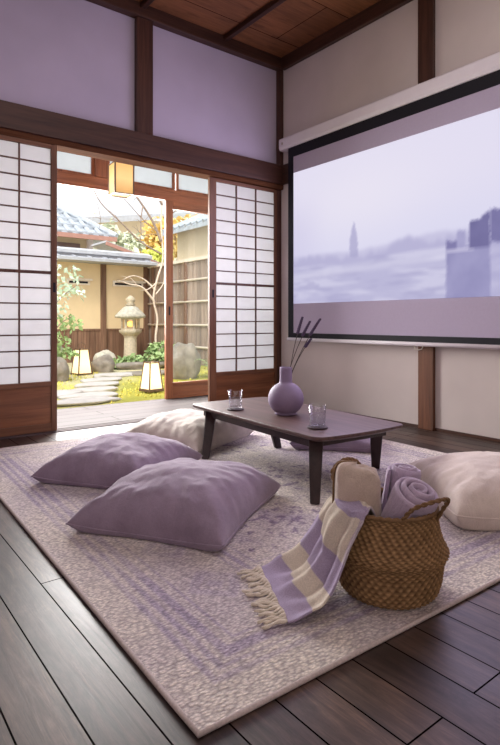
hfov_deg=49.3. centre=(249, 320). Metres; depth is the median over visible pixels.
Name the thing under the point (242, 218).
screen
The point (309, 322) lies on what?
sprig
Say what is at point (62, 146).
trim
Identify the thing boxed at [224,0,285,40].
ceiling beam
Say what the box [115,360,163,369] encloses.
stone slab
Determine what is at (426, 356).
trim
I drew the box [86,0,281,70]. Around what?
trim
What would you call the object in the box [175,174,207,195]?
window
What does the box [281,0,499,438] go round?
wall
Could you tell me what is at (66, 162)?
window
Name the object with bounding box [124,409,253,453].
floor cushion
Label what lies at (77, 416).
floor
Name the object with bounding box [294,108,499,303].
picture
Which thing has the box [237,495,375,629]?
throw blanket
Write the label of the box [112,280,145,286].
air vent
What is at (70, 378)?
moss
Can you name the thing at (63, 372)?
rock
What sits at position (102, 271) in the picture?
wall
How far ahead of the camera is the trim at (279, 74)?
5.29 m
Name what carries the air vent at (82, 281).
in the wall at (102, 271)
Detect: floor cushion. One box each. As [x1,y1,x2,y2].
[31,432,202,489]
[66,458,281,551]
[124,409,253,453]
[289,438,370,452]
[409,451,499,530]
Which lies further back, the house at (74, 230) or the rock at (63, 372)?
the house at (74, 230)
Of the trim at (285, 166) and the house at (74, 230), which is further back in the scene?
the house at (74, 230)
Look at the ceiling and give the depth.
4.55 m
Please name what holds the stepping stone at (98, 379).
on the ground
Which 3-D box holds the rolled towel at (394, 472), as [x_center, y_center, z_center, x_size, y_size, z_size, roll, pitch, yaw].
[0.463,0.577,1.702,0.141,0.260,0.112,0,0,7]
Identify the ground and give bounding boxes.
[57,362,207,408]
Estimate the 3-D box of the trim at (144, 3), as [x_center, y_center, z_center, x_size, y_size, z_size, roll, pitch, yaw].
[0.760,-2.518,2.279,0.044,0.045,5.262,0,0,-38]
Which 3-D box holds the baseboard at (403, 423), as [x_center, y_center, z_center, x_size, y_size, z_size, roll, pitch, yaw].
[1.949,0.789,3.201,0.012,0.022,5.257,0,0,-38]
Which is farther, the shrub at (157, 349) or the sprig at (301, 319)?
the shrub at (157, 349)
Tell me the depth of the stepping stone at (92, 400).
6.86 m
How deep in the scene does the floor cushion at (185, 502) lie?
2.02 m
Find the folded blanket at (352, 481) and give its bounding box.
[332,460,380,516]
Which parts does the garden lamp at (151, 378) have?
lamp shade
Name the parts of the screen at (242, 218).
rail, rail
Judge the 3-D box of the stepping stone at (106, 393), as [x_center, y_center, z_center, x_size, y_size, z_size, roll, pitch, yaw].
[-2.245,1.057,7.543,0.835,0.093,0.488,0,0,-38]
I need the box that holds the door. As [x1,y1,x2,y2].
[164,200,207,398]
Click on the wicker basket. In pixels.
(395, 563)
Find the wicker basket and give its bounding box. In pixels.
[330,457,449,609]
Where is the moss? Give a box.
[57,367,207,404]
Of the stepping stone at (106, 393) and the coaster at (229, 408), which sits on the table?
the coaster at (229, 408)
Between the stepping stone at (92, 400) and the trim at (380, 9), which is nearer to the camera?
the trim at (380, 9)
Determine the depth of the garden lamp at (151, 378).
8.08 m
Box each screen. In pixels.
[0,135,56,436]
[208,177,276,401]
[279,52,499,349]
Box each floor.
[0,422,499,744]
[57,395,207,427]
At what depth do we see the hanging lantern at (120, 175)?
4.76 m
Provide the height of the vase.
0.263 m
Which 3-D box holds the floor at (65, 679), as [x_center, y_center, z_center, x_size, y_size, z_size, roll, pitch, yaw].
[0.219,0.850,1.843,4.610,0.100,5.240,0,0,-38]
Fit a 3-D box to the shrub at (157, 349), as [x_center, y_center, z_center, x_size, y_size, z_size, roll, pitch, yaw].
[-2.358,0.780,12.399,2.121,0.711,1.326,0,0,-38]
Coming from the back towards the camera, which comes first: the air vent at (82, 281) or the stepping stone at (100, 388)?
the air vent at (82, 281)
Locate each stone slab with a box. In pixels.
[57,389,84,397]
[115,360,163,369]
[129,370,163,375]
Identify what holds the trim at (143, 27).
attached to the wall at (75, 58)
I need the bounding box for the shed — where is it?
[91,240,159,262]
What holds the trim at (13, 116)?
attached to the wall at (75, 58)
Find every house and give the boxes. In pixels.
[57,204,118,248]
[162,214,207,259]
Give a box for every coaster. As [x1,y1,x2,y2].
[227,407,243,410]
[307,424,327,429]
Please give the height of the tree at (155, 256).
3.655 m
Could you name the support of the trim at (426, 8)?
attached to the wall at (379, 60)
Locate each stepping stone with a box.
[57,396,121,406]
[58,391,117,398]
[71,386,117,392]
[74,381,118,387]
[80,377,121,382]
[93,372,132,377]
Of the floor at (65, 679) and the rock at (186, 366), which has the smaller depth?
the floor at (65, 679)
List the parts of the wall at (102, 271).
plaster panel, post, post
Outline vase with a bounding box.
[268,366,303,415]
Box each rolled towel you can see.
[381,463,420,512]
[381,477,438,518]
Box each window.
[57,151,93,175]
[107,161,174,189]
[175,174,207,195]
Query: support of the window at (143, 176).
attached to the trim at (63, 178)
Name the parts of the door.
rail, kick panel, rail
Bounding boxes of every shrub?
[57,264,86,359]
[113,340,174,369]
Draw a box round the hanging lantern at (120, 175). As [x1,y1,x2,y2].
[108,162,133,198]
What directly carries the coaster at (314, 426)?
on the table
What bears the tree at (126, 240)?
on the ground
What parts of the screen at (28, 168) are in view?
rail, rail, rail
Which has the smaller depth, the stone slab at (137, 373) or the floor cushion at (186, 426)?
the floor cushion at (186, 426)
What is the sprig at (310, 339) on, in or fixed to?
in the vase
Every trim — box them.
[0,100,283,184]
[0,128,282,189]
[0,417,147,438]
[57,170,207,205]
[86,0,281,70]
[94,158,107,178]
[135,16,152,134]
[141,0,154,8]
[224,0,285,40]
[276,69,282,382]
[281,0,412,70]
[282,163,287,184]
[418,0,434,83]
[418,346,434,430]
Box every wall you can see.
[0,0,275,163]
[57,246,157,362]
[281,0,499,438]
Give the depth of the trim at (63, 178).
5.40 m
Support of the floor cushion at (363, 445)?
on the area rug
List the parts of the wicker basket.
handle, handle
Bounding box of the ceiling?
[136,0,379,57]
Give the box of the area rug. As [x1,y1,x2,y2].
[0,431,499,737]
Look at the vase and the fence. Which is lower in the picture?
the vase
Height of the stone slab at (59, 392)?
0.080 m
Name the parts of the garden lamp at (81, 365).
lamp shade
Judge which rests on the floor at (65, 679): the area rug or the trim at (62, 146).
the area rug
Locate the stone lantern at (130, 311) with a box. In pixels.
[115,295,145,357]
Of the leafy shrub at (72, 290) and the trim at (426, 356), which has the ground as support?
the leafy shrub at (72, 290)
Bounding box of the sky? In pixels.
[57,197,198,260]
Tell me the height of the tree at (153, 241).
5.756 m
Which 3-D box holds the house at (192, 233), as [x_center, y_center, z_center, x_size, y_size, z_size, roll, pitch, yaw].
[1.771,-1.336,13.926,4.095,4.771,9.200,0,0,-38]
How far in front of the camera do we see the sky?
28.96 m
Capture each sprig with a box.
[290,321,310,366]
[291,317,303,361]
[292,318,320,370]
[292,338,311,372]
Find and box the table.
[193,397,402,503]
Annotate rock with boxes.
[57,357,69,381]
[91,354,114,372]
[93,350,115,359]
[173,342,200,379]
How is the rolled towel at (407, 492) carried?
in the wicker basket
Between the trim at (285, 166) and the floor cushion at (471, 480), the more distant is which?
the trim at (285, 166)
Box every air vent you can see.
[66,278,92,284]
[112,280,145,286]
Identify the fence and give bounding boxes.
[148,255,207,364]
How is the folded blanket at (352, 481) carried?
in the wicker basket
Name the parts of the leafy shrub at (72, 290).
stem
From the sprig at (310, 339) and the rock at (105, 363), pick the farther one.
the rock at (105, 363)
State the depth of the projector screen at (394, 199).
4.08 m
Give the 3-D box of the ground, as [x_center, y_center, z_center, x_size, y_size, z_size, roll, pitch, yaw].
[-4.348,1.050,13.724,22.000,0.057,17.000,0,0,-38]
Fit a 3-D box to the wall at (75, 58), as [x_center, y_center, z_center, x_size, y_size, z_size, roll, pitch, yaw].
[-1.520,-0.870,3.996,4.510,3.340,0.100,0,0,-38]
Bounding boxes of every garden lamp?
[70,342,92,375]
[139,354,163,392]
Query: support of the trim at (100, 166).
on the trim at (63, 178)
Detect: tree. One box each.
[93,190,177,341]
[93,218,145,252]
[138,214,197,260]
[141,246,173,262]
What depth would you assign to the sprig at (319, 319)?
3.02 m
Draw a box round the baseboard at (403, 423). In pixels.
[331,409,499,442]
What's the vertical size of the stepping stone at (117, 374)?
0.098 m
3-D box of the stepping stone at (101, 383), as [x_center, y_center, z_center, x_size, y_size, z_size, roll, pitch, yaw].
[-2.455,1.044,8.767,0.769,0.097,0.441,0,0,-38]
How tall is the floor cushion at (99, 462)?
0.187 m
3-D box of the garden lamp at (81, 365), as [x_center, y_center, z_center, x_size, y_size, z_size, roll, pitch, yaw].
[-3.250,0.726,10.523,0.314,0.643,0.314,0,0,44]
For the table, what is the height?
0.270 m
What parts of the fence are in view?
post, cap rail, bamboo rail, bamboo rail, bamboo rail, bamboo rail, post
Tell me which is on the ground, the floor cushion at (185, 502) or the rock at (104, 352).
the rock at (104, 352)
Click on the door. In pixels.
(172, 389)
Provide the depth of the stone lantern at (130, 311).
13.65 m

